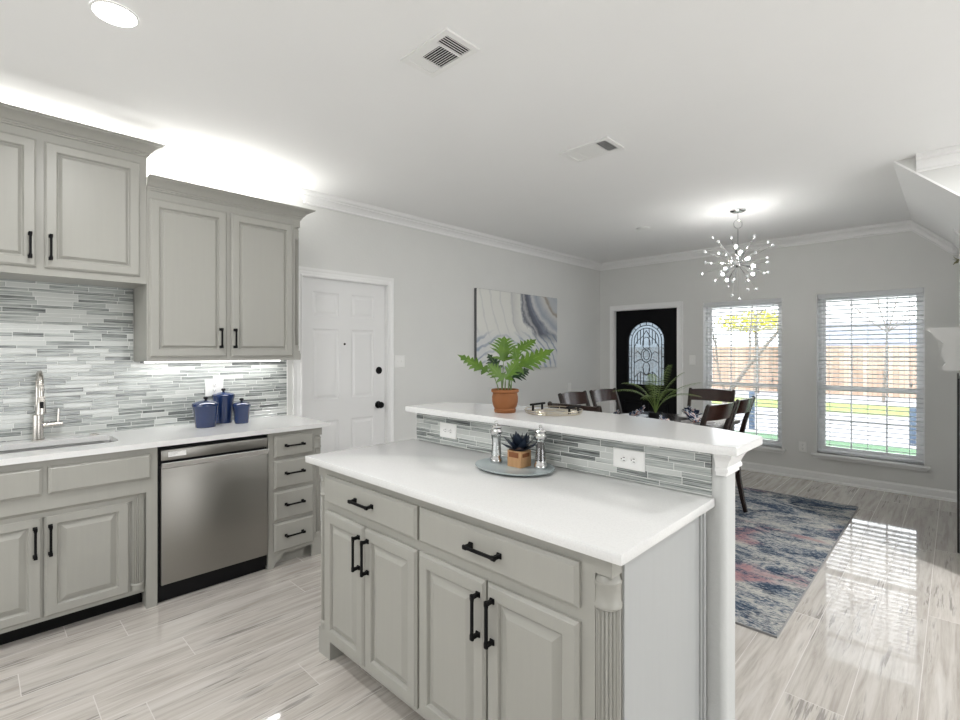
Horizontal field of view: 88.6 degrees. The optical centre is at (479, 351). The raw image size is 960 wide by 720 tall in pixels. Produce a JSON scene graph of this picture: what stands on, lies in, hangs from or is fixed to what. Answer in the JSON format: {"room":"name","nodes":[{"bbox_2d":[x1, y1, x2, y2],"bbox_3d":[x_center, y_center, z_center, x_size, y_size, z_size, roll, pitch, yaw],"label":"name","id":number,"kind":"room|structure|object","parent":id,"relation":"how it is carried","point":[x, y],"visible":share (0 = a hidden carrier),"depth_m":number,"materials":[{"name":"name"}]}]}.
{"room":"kitchen","nodes":[
{"label":"kitchen","id":0,"kind":"room"},
{"bbox_2d":[133,156,599,441],"bbox_3d":[-1.684,0.065,3.767,0.140,2.690,10.078,0,0,44],"label":"wall","id":1,"kind":"structure","parent":0,"point":[436,276],"depth_m":4.96,"materials":[{"name":"paint"}]},
{"bbox_2d":[0,102,165,288],"bbox_3d":[-2.371,-0.807,2.659,0.409,0.819,1.070,0,0,44],"label":"upper cabinet","id":2,"kind":"object","parent":1,"relation":"attached to","point":[73,193],"visible":1,"depth_m":2.64,"materials":[{"name":"grey paint"}]},
{"bbox_2d":[0,279,286,441],"bbox_3d":[-2.174,0.049,3.152,0.008,0.893,1.912,0,0,44],"label":"backsplash","id":3,"kind":"structure","parent":1,"relation":"attached to","point":[80,337],"depth_m":2.98,"materials":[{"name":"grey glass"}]},
{"bbox_2d":[205,379,222,396],"bbox_3d":[-1.866,0.255,3.458,0.008,0.118,0.118,0,0,44],"label":"wall outlet","id":4,"kind":"object","parent":1,"relation":"attached to","point":[212,386],"visible":0.98,"depth_m":3.45,"materials":[{"name":"white plastic"}]},
{"bbox_2d":[134,174,315,362],"bbox_3d":[-1.699,-0.477,3.355,0.409,1.100,1.024,0,0,44],"label":"upper cabinet","id":5,"kind":"object","parent":1,"relation":"attached to","point":[222,284],"depth_m":3.16,"materials":[{"name":"grey paint"}]},
{"bbox_2d":[287,360,287,414],"bbox_3d":[-1.506,0.280,3.841,0.012,0.430,0.008,0,0,44],"label":"trim","id":6,"kind":"structure","parent":1,"relation":"attached to","point":[287,360],"depth_m":3.84,"materials":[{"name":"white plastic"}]},
{"bbox_2d":[293,266,393,442],"bbox_3d":[-1.179,0.365,4.261,0.140,2.090,0.964,0,0,44],"label":"trim","id":7,"kind":"structure","parent":1,"relation":"attached to","point":[308,272],"depth_m":4.39,"materials":[{"name":"white paint"}]},
{"bbox_2d":[303,277,384,478],"bbox_3d":[-1.154,0.401,4.229,0.104,2.003,0.819,0,0,44],"label":"door","id":8,"kind":"structure","parent":1,"relation":"in","point":[344,322],"depth_m":4.23,"materials":[{"name":"white paint"}]},
{"bbox_2d":[394,355,404,367],"bbox_3d":[-0.752,0.094,4.620,0.014,0.115,0.118,0,0,44],"label":"light switch","id":9,"kind":"object","parent":1,"relation":"attached to","point":[399,360],"visible":1,"depth_m":4.62,"materials":[{"name":"white plastic"}]},
{"bbox_2d":[474,288,556,369],"bbox_3d":[0.469,-0.243,5.865,0.039,0.889,1.493,0,0,44],"label":"canvas","id":10,"kind":"object","parent":1,"relation":"attached to","point":[517,317],"visible":0.77,"depth_m":5.74,"materials":[{"name":"fabric"}]},
{"bbox_2d":[295,188,958,270],"bbox_3d":[1.510,-1.094,4.251,3.781,0.372,4.645,0,0,44],"label":"trim","id":11,"kind":"structure","parent":1,"relation":"attached to","point":[310,197],"depth_m":5.18,"materials":[{"name":"white paint"}]},
{"bbox_2d":[0,0,959,262],"bbox_3d":[1.139,-1.355,1.005,8.159,0.150,10.428,0,0,44],"label":"ceiling","id":12,"kind":"structure","parent":0,"point":[797,115],"depth_m":2.49,"materials":[{"name":"paint"}]},
{"bbox_2d":[89,0,139,27],"bbox_3d":[-1.384,-1.277,1.866,0.156,0.006,0.156,0,0,44],"label":"recessed light","id":13,"kind":"object","parent":12,"relation":"in","point":[113,13],"visible":1,"depth_m":1.86,"materials":[{"name":"white plastic"}]},
{"bbox_2d":[400,27,479,77],"bbox_3d":[-0.175,-1.275,2.115,0.301,0.009,0.189,0,0,44],"label":"ceiling vent","id":14,"kind":"object","parent":12,"relation":"in","point":[445,49],"visible":1,"depth_m":2.10,"materials":[{"name":"white plastic"}]},
{"bbox_2d":[559,136,624,162],"bbox_3d":[0.708,-1.275,3.124,0.346,0.009,0.218,0,0,44],"label":"ceiling vent","id":15,"kind":"object","parent":12,"relation":"in","point":[605,145],"visible":1,"depth_m":3.11,"materials":[{"name":"white plastic"}]},
{"bbox_2d":[637,226,650,229],"bbox_3d":[1.700,-1.273,5.102,0.140,0.012,0.140,0,0,44],"label":"smoke detector","id":16,"kind":"object","parent":12,"relation":"attached to","point":[643,227],"visible":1,"depth_m":5.07,"materials":[{"name":"white plastic"}]},
{"bbox_2d":[700,208,774,299],"bbox_3d":[2.362,-0.876,4.421,0.666,0.808,0.535,0,0,-20],"label":"chandelier","id":17,"kind":"object","parent":12,"relation":"hanging from","point":[737,264],"visible":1,"depth_m":4.43,"materials":[{"name":"silver metal"}]},
{"bbox_2d":[0,469,959,719],"bbox_3d":[1.084,1.460,1.092,7.959,0.100,10.078,0,0,44],"label":"floor","id":18,"kind":"structure","parent":0,"point":[875,634],"depth_m":2.29,"materials":[{"name":"beige wood"}]},
{"bbox_2d":[0,447,156,644],"bbox_3d":[-2.324,0.968,2.576,0.591,0.884,0.966,0,0,44],"label":"base cabinet","id":19,"kind":"object","parent":18,"relation":"on","point":[78,535],"visible":1,"depth_m":2.49,"materials":[{"name":"grey paint"}]},
{"bbox_2d":[0,415,329,465],"bbox_3d":[-1.964,0.510,2.938,0.608,0.030,1.995,0,0,44],"label":"countertop","id":20,"kind":"structure","parent":19,"relation":"on","point":[126,440],"depth_m":2.84,"materials":[{"name":"white stone"}]},
{"bbox_2d":[31,370,62,440],"bbox_3d":[-2.385,0.299,2.722,0.224,0.393,0.134,0,0,44],"label":"faucet","id":21,"kind":"object","parent":20,"relation":"on","point":[38,425],"visible":1,"depth_m":2.73,"materials":[{"name":"silver metal"}]},
{"bbox_2d":[0,440,112,453],"bbox_3d":[-2.363,0.623,2.544,0.353,0.194,0.823,0,0,44],"label":"sink","id":22,"kind":"object","parent":20,"relation":"in","point":[104,441],"visible":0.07,"depth_m":2.75,"materials":[{"name":"silver metal"}]},
{"bbox_2d":[192,397,218,427],"bbox_3d":[-1.806,0.396,3.240,0.160,0.198,0.160,0,0,44],"label":"canister","id":23,"kind":"object","parent":20,"relation":"on","point":[205,412],"visible":1,"depth_m":3.19,"materials":[{"name":"blue ceramic"}]},
{"bbox_2d":[212,388,234,423],"bbox_3d":[-1.786,0.376,3.426,0.144,0.238,0.144,0,0,44],"label":"canister","id":24,"kind":"object","parent":20,"relation":"on","point":[225,399],"visible":0.94,"depth_m":3.38,"materials":[{"name":"blue ceramic"}]},
{"bbox_2d":[232,398,250,423],"bbox_3d":[-1.653,0.409,3.412,0.116,0.173,0.116,0,0,44],"label":"canister","id":25,"kind":"object","parent":20,"relation":"on","point":[241,410],"visible":1,"depth_m":3.37,"materials":[{"name":"blue ceramic"}]},
{"bbox_2d":[157,435,268,602],"bbox_3d":[-1.754,0.976,3.121,0.558,0.868,0.603,0,0,44],"label":"dishwasher","id":26,"kind":"object","parent":18,"relation":"on","point":[212,496],"visible":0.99,"depth_m":2.92,"materials":[{"name":"silver metal"}]},
{"bbox_2d":[263,427,321,569],"bbox_3d":[-1.419,0.968,3.488,0.625,0.884,0.382,0,0,44],"label":"base cabinet","id":27,"kind":"object","parent":18,"relation":"on","point":[294,484],"visible":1,"depth_m":3.27,"materials":[{"name":"grey paint"}]},
{"bbox_2d":[319,467,420,714],"bbox_3d":[-0.296,0.967,2.254,0.759,0.886,0.660,0,0,44],"label":"base cabinet","id":28,"kind":"object","parent":18,"relation":"on","point":[371,544],"visible":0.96,"depth_m":1.98,"materials":[{"name":"grey paint"}]},
{"bbox_2d":[305,439,714,565],"bbox_3d":[-0.018,0.509,1.996,1.631,0.030,0.646,0,0,44],"label":"countertop","id":29,"kind":"structure","parent":28,"relation":"on","point":[612,520],"depth_m":1.68,"materials":[{"name":"white stone"}]},
{"bbox_2d":[475,457,554,475],"bbox_3d":[0.144,0.486,2.075,0.360,0.015,0.292,0,0,44],"label":"oval tray","id":30,"kind":"object","parent":29,"relation":"on","point":[484,464],"visible":0.73,"depth_m":2.03,"materials":[{"name":"grey ceramic"}]},
{"bbox_2d":[490,421,502,463],"bbox_3d":[0.072,0.395,2.155,0.054,0.183,0.054,0,0,44],"label":"salt mill","id":31,"kind":"object","parent":30,"relation":"on","point":[496,458],"visible":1,"depth_m":2.14,"materials":[{"name":"silver metal"}]},
{"bbox_2d":[502,431,535,467],"bbox_3d":[0.171,0.415,2.092,0.152,0.142,0.161,0,0,44],"label":"potted succulent","id":32,"kind":"object","parent":30,"relation":"on","point":[519,454],"visible":1,"depth_m":2.07,"materials":[{"name":"brown wood"}]},
{"bbox_2d":[507,449,530,467],"bbox_3d":[0.167,0.452,2.095,0.073,0.068,0.071,0,0,44],"label":"planter","id":33,"kind":"object","parent":32,"relation":"on","point":[518,458],"depth_m":2.07,"materials":[{"name":"brown wood"}]},
{"bbox_2d":[534,425,546,469],"bbox_3d":[0.251,0.395,2.038,0.054,0.183,0.054,0,0,44],"label":"pepper mill","id":34,"kind":"object","parent":30,"relation":"on","point":[540,434],"visible":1,"depth_m":2.02,"materials":[{"name":"silver metal"}]},
{"bbox_2d":[419,500,705,719],"bbox_3d":[0.261,0.967,1.716,0.790,0.886,0.660,0,0,44],"label":"base cabinet","id":35,"kind":"object","parent":18,"relation":"on","point":[513,625],"visible":0.94,"depth_m":1.48,"materials":[{"name":"grey paint"}]},
{"bbox_2d":[735,485,857,637],"bbox_3d":[1.429,1.404,4.395,2.794,0.012,2.805,0,0,44],"label":"area rug","id":36,"kind":"object","parent":18,"relation":"on","point":[783,541],"visible":0.41,"depth_m":3.48,"materials":[{"name":"fabric"}]},
{"bbox_2d":[558,390,589,405],"bbox_3d":[1.067,0.890,4.482,0.608,1.017,0.450,0,0,44],"label":"dining chair","id":37,"kind":"object","parent":36,"relation":"on","point":[575,398],"visible":0.16,"depth_m":4.69,"materials":[{"name":"brown wood"}]},
{"bbox_2d":[548,401,601,411],"bbox_3d":[0.867,0.890,3.797,0.450,1.017,0.608,0,0,44],"label":"dining chair","id":38,"kind":"object","parent":36,"relation":"on","point":[585,408],"visible":0.12,"depth_m":3.53,"materials":[{"name":"brown wood"}]},
{"bbox_2d":[589,388,622,413],"bbox_3d":[1.436,0.890,4.835,0.450,1.017,0.608,0,0,-43],"label":"dining chair","id":39,"kind":"object","parent":36,"relation":"on","point":[598,395],"visible":0.3,"depth_m":5.05,"materials":[{"name":"brown wood"}]},
{"bbox_2d":[641,411,739,430],"bbox_3d":[1.479,1.017,4.307,0.980,0.763,1.710,0,0,44],"label":"dining table","id":40,"kind":"object","parent":36,"relation":"on","point":[719,424],"visible":0.12,"depth_m":4.54,"materials":[{"name":"brown wood"}]},
{"bbox_2d":[622,413,647,416],"bbox_3d":[1.496,0.625,4.771,0.276,0.018,0.276,0,0,44],"label":"dinner plate","id":41,"kind":"object","parent":40,"relation":"on","point":[640,415],"visible":0.34,"depth_m":4.81,"materials":[{"name":"white ceramic"}]},
{"bbox_2d":[629,405,644,415],"bbox_3d":[1.524,0.569,4.743,0.154,0.113,0.150,0,0,-2],"label":"folded napkin","id":42,"kind":"object","parent":41,"relation":"on","point":[637,412],"visible":0.94,"depth_m":4.71,"materials":[{"name":"fabric"}]},
{"bbox_2d":[612,365,701,419],"bbox_3d":[1.565,0.377,4.314,0.798,0.516,0.420,0,0,4],"label":"potted palm","id":43,"kind":"object","parent":40,"relation":"on","point":[654,414],"visible":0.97,"depth_m":4.33,"materials":[{"name":"green plant"}]},
{"bbox_2d":[648,411,662,419],"bbox_3d":[1.549,0.585,4.344,0.124,0.100,0.124,0,0,44],"label":"pot","id":44,"kind":"object","parent":43,"relation":"on","point":[651,414],"depth_m":4.30,"materials":[{"name":"black ceramic"}]},
{"bbox_2d":[678,414,702,418],"bbox_3d":[2.034,0.625,4.695,0.276,0.018,0.276,0,0,44],"label":"dinner plate","id":45,"kind":"object","parent":40,"relation":"on","point":[681,415],"visible":0.4,"depth_m":4.74,"materials":[{"name":"white ceramic"}]},
{"bbox_2d":[681,406,702,416],"bbox_3d":[2.006,0.569,4.667,0.150,0.113,0.154,0,0,-2],"label":"folded napkin","id":46,"kind":"object","parent":45,"relation":"on","point":[693,410],"visible":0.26,"depth_m":4.63,"materials":[{"name":"fabric"}]},
{"bbox_2d":[681,420,714,424],"bbox_3d":[1.907,0.625,4.304,0.276,0.018,0.276,0,0,44],"label":"dinner plate","id":47,"kind":"object","parent":40,"relation":"on","point":[684,421],"visible":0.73,"depth_m":4.30,"materials":[{"name":"white ceramic"}]},
{"bbox_2d":[685,409,700,422],"bbox_3d":[1.878,0.569,4.332,0.154,0.113,0.150,0,0,-2],"label":"folded napkin","id":48,"kind":"object","parent":47,"relation":"on","point":[694,418],"visible":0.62,"depth_m":4.35,"materials":[{"name":"fabric"}]},
{"bbox_2d":[687,388,735,405],"bbox_3d":[2.192,0.890,4.859,0.450,1.017,0.608,0,0,44],"label":"dining chair","id":49,"kind":"object","parent":36,"relation":"on","point":[720,395],"visible":0.25,"depth_m":5.05,"materials":[{"name":"brown wood"}]},
{"bbox_2d":[700,401,736,429],"bbox_3d":[1.640,0.890,3.874,0.450,1.017,0.608,0,0,-39],"label":"dining chair","id":50,"kind":"object","parent":36,"relation":"on","point":[726,411],"visible":0.29,"depth_m":3.61,"materials":[{"name":"brown wood"}]},
{"bbox_2d":[729,396,755,511],"bbox_3d":[2.021,0.890,4.271,0.608,1.017,0.450,0,0,44],"label":"dining chair","id":51,"kind":"object","parent":36,"relation":"on","point":[745,406],"visible":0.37,"depth_m":4.26,"materials":[{"name":"brown wood"}]},
{"bbox_2d":[423,440,734,719],"bbox_3d":[0.275,0.872,2.256,1.634,1.076,0.117,0,0,44],"label":"wall","id":52,"kind":"structure","parent":0,"point":[720,519],"depth_m":1.67,"materials":[{"name":"paint"}]},
{"bbox_2d":[440,422,456,438],"bbox_3d":[-0.169,0.416,2.588,0.128,0.078,0.008,0,0,44],"label":"wall outlet","id":53,"kind":"object","parent":52,"relation":"attached to","point":[447,430],"visible":1,"depth_m":2.58,"materials":[{"name":"white plastic"}]},
{"bbox_2d":[417,413,711,496],"bbox_3d":[0.217,0.413,2.227,1.589,0.160,0.008,0,0,44],"label":"backsplash","id":54,"kind":"structure","parent":52,"relation":"attached to","point":[676,469],"depth_m":1.99,"materials":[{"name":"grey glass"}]},
{"bbox_2d":[416,413,746,476],"bbox_3d":[0.272,0.374,2.253,1.688,0.082,0.179,0,0,44],"label":"trim","id":55,"kind":"structure","parent":52,"relation":"attached to","point":[725,466],"depth_m":1.64,"materials":[{"name":"white paint"}]},
{"bbox_2d":[405,402,762,456],"bbox_3d":[0.376,0.318,2.324,1.700,0.030,0.515,0,0,44],"label":"countertop","id":56,"kind":"structure","parent":52,"relation":"on","point":[610,426],"depth_m":1.99,"materials":[{"name":"white stone"}]},
{"bbox_2d":[458,336,553,412],"bbox_3d":[0.133,0.111,2.488,0.496,0.383,0.200,0,0,-3],"label":"potted plant","id":57,"kind":"object","parent":56,"relation":"on","point":[504,400],"visible":1,"depth_m":2.46,"materials":[{"name":"green plant"}]},
{"bbox_2d":[524,402,582,415],"bbox_3d":[0.362,0.282,2.425,0.286,0.038,0.286,0,0,44],"label":"wire tray","id":58,"kind":"object","parent":56,"relation":"on","point":[568,408],"visible":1,"depth_m":2.40,"materials":[{"name":"beige"}]},
{"bbox_2d":[613,447,644,471],"bbox_3d":[0.566,0.412,1.877,0.130,0.076,0.008,0,0,44],"label":"wall outlet","id":59,"kind":"object","parent":52,"relation":"attached to","point":[629,459],"visible":1,"depth_m":1.87,"materials":[{"name":"white plastic"}]},
{"bbox_2d":[620,455,626,461],"bbox_3d":[0.550,0.412,1.889,0.028,0.028,0.003,0,0,44],"label":"socket","id":60,"kind":"object","parent":59,"relation":"attached to","point":[623,458],"depth_m":1.89,"materials":[{"name":"white plastic"}]},
{"bbox_2d":[630,457,636,463],"bbox_3d":[0.579,0.412,1.861,0.028,0.028,0.003,0,0,44],"label":"socket","id":61,"kind":"object","parent":59,"relation":"attached to","point":[633,460],"depth_m":1.86,"materials":[{"name":"white plastic"}]},
{"bbox_2d":[600,231,958,490],"bbox_3d":[4.606,0.065,4.592,7.759,2.690,0.150,0,0,44],"label":"wall","id":62,"kind":"structure","parent":0,"point":[900,260],"depth_m":5.44,"materials":[{"name":"paint"}]},
{"bbox_2d":[616,308,676,413],"bbox_3d":[2.275,0.412,6.769,0.892,1.976,0.104,0,0,44],"label":"door","id":63,"kind":"structure","parent":62,"relation":"in","point":[646,340],"depth_m":6.79,"materials":[{"name":"black paint"}]},
{"bbox_2d":[610,301,682,413],"bbox_3d":[2.302,0.378,6.798,1.050,2.065,0.160,0,0,44],"label":"trim","id":64,"kind":"structure","parent":62,"relation":"attached to","point":[679,304],"depth_m":6.64,"materials":[{"name":"white paint"}]},
{"bbox_2d":[689,355,694,364],"bbox_3d":[2.718,0.110,6.302,0.075,0.118,0.014,0,0,44],"label":"light switch","id":65,"kind":"object","parent":62,"relation":"attached to","point":[691,357],"visible":1,"depth_m":6.31,"materials":[{"name":"white plastic"}]},
{"bbox_2d":[703,298,785,453],"bbox_3d":[3.163,0.272,5.952,0.956,1.776,0.190,0,0,44],"label":"window","id":66,"kind":"structure","parent":62,"relation":"in","point":[779,441],"depth_m":5.93,"materials":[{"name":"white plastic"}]},
{"bbox_2d":[704,298,781,446],"bbox_3d":[3.154,0.241,5.939,0.855,1.704,0.069,0,0,44],"label":"window blind","id":67,"kind":"object","parent":66,"relation":"attached to","point":[776,300],"visible":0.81,"depth_m":5.88,"materials":[{"name":"white plastic"}]},
{"bbox_2d":[712,307,777,434],"bbox_3d":[3.213,0.245,6.000,0.801,1.650,0.029,0,0,44],"label":"grille","id":68,"kind":"object","parent":66,"relation":"attached to","point":[713,383],"depth_m":6.01,"materials":[{"name":"white plastic"}]},
{"bbox_2d":[799,441,806,451],"bbox_3d":[3.585,1.058,5.468,0.075,0.118,0.008,0,0,44],"label":"wall outlet","id":69,"kind":"object","parent":62,"relation":"attached to","point":[802,445],"visible":1,"depth_m":5.47,"materials":[{"name":"white plastic"}]},
{"bbox_2d":[741,461,956,501],"bbox_3d":[3.122,1.361,5.904,3.761,0.098,0.026,0,0,44],"label":"baseboard","id":70,"kind":"structure","parent":62,"relation":"attached to","point":[920,491],"depth_m":5.13,"materials":[{"name":"white paint"}]},
{"bbox_2d":[811,287,929,471],"bbox_3d":[4.029,0.267,5.114,0.965,1.786,0.190,0,0,44],"label":"window","id":71,"kind":"structure","parent":62,"relation":"in","point":[816,454],"depth_m":5.12,"materials":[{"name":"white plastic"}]},
{"bbox_2d":[818,288,923,463],"bbox_3d":[4.021,0.236,5.102,0.864,1.714,0.069,0,0,44],"label":"window blind","id":72,"kind":"object","parent":71,"relation":"attached to","point":[912,290],"visible":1,"depth_m":5.08,"materials":[{"name":"white plastic"}]},
{"bbox_2d":[826,297,915,452],"bbox_3d":[4.080,0.240,5.163,0.810,1.660,0.029,0,0,44],"label":"grille","id":73,"kind":"object","parent":71,"relation":"attached to","point":[850,449],"depth_m":5.19,"materials":[{"name":"white plastic"}]},
{"bbox_2d":[893,161,959,243],"bbox_3d":[3.630,-1.124,3.961,0.328,0.310,2.112,0,0,44],"label":"ceiling","id":74,"kind":"structure","parent":0,"point":[932,205],"depth_m":3.68,"materials":[{"name":"paint"}]},
{"bbox_2d":[896,157,959,375],"bbox_3d":[3.954,0.066,3.652,1.190,2.689,2.108,0,0,44],"label":"wall","id":75,"kind":"structure","parent":0,"point":[949,177],"depth_m":3.15,"materials":[{"name":"paint"}]},
{"bbox_2d":[916,144,959,171],"bbox_3d":[3.234,-1.228,2.832,1.085,0.104,0.073,0,0,44],"label":"trim","id":76,"kind":"structure","parent":75,"relation":"attached to","point":[947,156],"depth_m":3.14,"materials":[{"name":"white paint"}]},
{"bbox_2d":[927,327,959,370],"bbox_3d":[3.725,-0.018,3.944,0.168,0.297,1.450,0,0,44],"label":"fireplace mantel","id":77,"kind":"object","parent":75,"relation":"attached to","point":[949,336],"visible":1,"depth_m":3.40,"materials":[{"name":"paint"}]},
{"bbox_2d":[953,228,958,252],"bbox_3d":[4.133,-0.955,4.272,0.037,0.094,0.788,0,0,44],"label":"trim","id":78,"kind":"structure","parent":75,"relation":"attached to","point":[955,232],"depth_m":4.18,"materials":[{"name":"white paint"}]},
{"bbox_2d":[957,373,959,552],"bbox_3d":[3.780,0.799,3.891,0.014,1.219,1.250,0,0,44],"label":"fireplace","id":79,"kind":"object","parent":75,"relation":"attached to","point":[958,376],"visible":1,"depth_m":3.44,"materials":[{"name":"black"}]},
{"label":"outside","id":80,"kind":"structure","parent":0,"visible":0},
{"bbox_2d":[712,388,915,448],"bbox_3d":[19.541,1.665,27.416,70.000,0.190,53.412,0,0,44],"label":"ground","id":81,"kind":"structure","parent":80,"point":[860,398],"depth_m":10.88,"materials":[{"name":"concrete"}]},
{"bbox_2d":[713,305,777,403],"bbox_3d":[6.731,-1.278,10.553,5.006,5.742,1.657,0,0,16],"label":"bare tree","id":82,"kind":"object","parent":81,"relation":"on","point":[774,335],"visible":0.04,"depth_m":10.96,"materials":[{"name":"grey plant"}]},
{"bbox_2d":[714,310,777,393],"bbox_3d":[10.470,-0.004,18.379,3.203,3.156,2.014,0,0,44],"label":"tree","id":83,"kind":"object","parent":81,"relation":"on","point":[763,312],"visible":0.44,"depth_m":18.41,"materials":[{"name":"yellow plant"}]},
{"bbox_2d":[749,391,754,428],"bbox_3d":[5.484,1.190,9.928,0.090,0.760,0.100,0,0,44],"label":"post","id":84,"kind":"object","parent":81,"relation":"on","point":[750,392],"visible":0.58,"depth_m":9.89,"materials":[{"name":"paint"}]},
{"bbox_2d":[712,397,908,416],"bbox_3d":[8.044,1.554,15.519,50.000,0.028,2.500,0,0,44],"label":"grass","id":85,"kind":"structure","parent":81,"relation":"on","point":[834,405],"depth_m":13.30,"materials":[{"name":"plant"}]},
{"bbox_2d":[712,345,915,397],"bbox_3d":[11.001,0.680,20.018,36.000,1.780,0.080,0,0,44],"label":"wooden fence","id":86,"kind":"object","parent":81,"relation":"on","point":[725,347],"visible":0.11,"depth_m":17.79,"materials":[{"name":"brown wood"}]},
{"bbox_2d":[734,430,915,455],"bbox_3d":[2.356,1.554,9.633,50.000,0.028,3.672,0,0,44],"label":"grass","id":87,"kind":"structure","parent":81,"relation":"on","point":[769,436],"depth_m":7.98,"materials":[{"name":"green plant"}]},
{"bbox_2d":[826,321,915,345],"bbox_3d":[23.291,-0.010,25.469,9.100,3.160,8.200,0,0,44],"label":"house","id":88,"kind":"structure","parent":81,"relation":"on","point":[911,326],"depth_m":25.20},
{"bbox_2d":[847,298,915,402],"bbox_3d":[12.220,-1.594,15.074,5.358,6.332,2.454,0,0,21],"label":"tree","id":89,"kind":"object","parent":81,"relation":"on","point":[884,372],"visible":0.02,"depth_m":15.08,"materials":[{"name":"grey plant"}]},
{"bbox_2d":[910,408,915,445],"bbox_3d":[7.239,1.255,8.232,0.090,0.630,0.100,0,0,44],"label":"post","id":90,"kind":"object","parent":81,"relation":"on","point":[912,433],"visible":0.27,"depth_m":8.20,"materials":[{"name":"paint"}]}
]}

